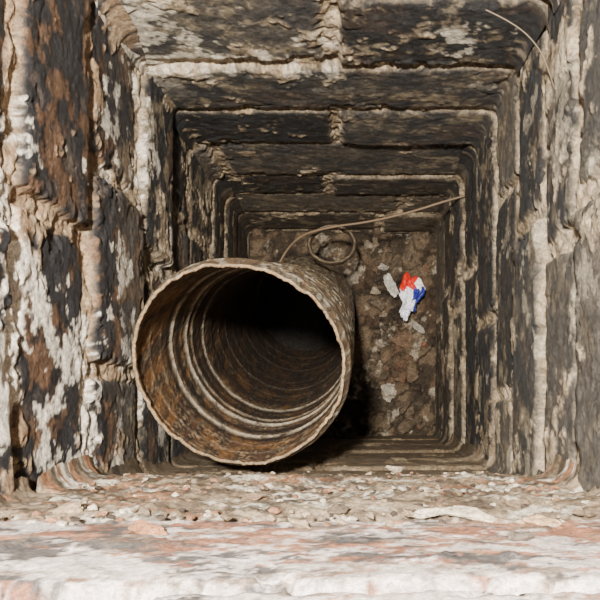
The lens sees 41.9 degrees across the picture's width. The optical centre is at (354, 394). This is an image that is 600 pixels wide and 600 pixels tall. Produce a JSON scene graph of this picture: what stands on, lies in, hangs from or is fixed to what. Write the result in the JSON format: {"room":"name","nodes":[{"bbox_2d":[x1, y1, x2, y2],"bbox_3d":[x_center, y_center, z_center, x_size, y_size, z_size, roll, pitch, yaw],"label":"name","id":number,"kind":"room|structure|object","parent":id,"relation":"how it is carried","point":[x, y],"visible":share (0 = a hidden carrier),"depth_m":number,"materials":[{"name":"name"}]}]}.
{"room":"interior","nodes":[
{"label":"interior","id":0,"kind":"room"},
{"bbox_2d":[0,0,253,494],"bbox_3d":[-0.251,-0.118,0.832,0.129,1.393,0.398,0,90,0],"label":"wall","id":1,"kind":"structure","parent":0,"point":[103,200],"depth_m":0.60,"materials":[{"name":"brick"}]},
{"bbox_2d":[0,431,599,599],"bbox_3d":[-0.026,0.118,0.832,0.360,1.393,0.146,0,90,0],"label":"ledge","id":2,"kind":"structure","parent":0,"point":[92,558],"depth_m":0.35,"materials":[{"name":"brick"}]},
{"bbox_2d":[0,465,596,541],"bbox_3d":[-0.026,0.071,0.485,0.323,0.317,0.028,0,90,0],"label":"rubble","id":3,"kind":"object","parent":2,"relation":"attached to","point":[461,511],"visible":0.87,"depth_m":0.41,"materials":[{"name":"stone"}]},
{"bbox_2d":[90,0,561,235],"bbox_3d":[-0.026,-0.360,0.832,0.360,1.393,0.135,0,90,0],"label":"wall","id":4,"kind":"structure","parent":0,"point":[315,114],"depth_m":0.81,"materials":[{"name":"brick"}]},
{"bbox_2d":[247,226,436,438],"bbox_3d":[-0.027,-0.118,1.506,0.458,0.038,0.498,0,90,0],"label":"floor","id":5,"kind":"structure","parent":0,"point":[291,316],"depth_m":1.52,"materials":[{"name":"brown soil"}]},
{"bbox_2d":[132,255,354,465],"bbox_3d":[-0.097,-0.101,1.077,0.195,0.865,0.330,0,90,0],"label":"pipe","id":6,"kind":"object","parent":5,"relation":"on","point":[207,368],"visible":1,"depth_m":0.86,"materials":[{"name":"brown metal"}]},
{"bbox_2d":[307,224,356,265],"bbox_3d":[-0.036,-0.238,1.240,0.080,0.047,0.067,0,90,0],"label":"coil","id":7,"kind":"object","parent":6,"relation":"attached to","point":[343,229],"visible":0.92,"depth_m":1.23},
{"bbox_2d":[279,195,464,262],"bbox_3d":[0.019,-0.261,1.175,0.294,0.093,0.028,-16,90,0],"label":"wire","id":8,"kind":"object","parent":6,"relation":"on","point":[461,196],"visible":0.98,"depth_m":1.17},
{"bbox_2d":[364,237,429,433],"bbox_3d":[0.080,-0.115,1.502,0.126,0.040,0.377,0,90,0],"label":"rubble","id":9,"kind":"object","parent":5,"relation":"on","point":[402,340],"visible":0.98,"depth_m":1.49,"materials":[{"name":"stone"}]},
{"bbox_2d":[399,272,425,320],"bbox_3d":[0.100,-0.182,1.456,0.051,0.047,0.085,24,90,0],"label":"wrapper","id":10,"kind":"object","parent":5,"relation":"on","point":[412,290],"visible":1,"depth_m":1.44,"materials":[{"name":"plastic"}]},
{"bbox_2d":[432,0,599,491],"bbox_3d":[0.198,-0.118,0.832,0.131,1.393,0.398,0,90,0],"label":"wall","id":11,"kind":"structure","parent":0,"point":[517,258],"depth_m":0.67,"materials":[{"name":"brick"}]},
{"bbox_2d":[486,9,553,88],"bbox_3d":[0.133,-0.269,0.605,0.012,0.011,0.085,-42,90,0],"label":"wire","id":12,"kind":"object","parent":11,"relation":"attached to","point":[513,24],"visible":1,"depth_m":0.60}
]}

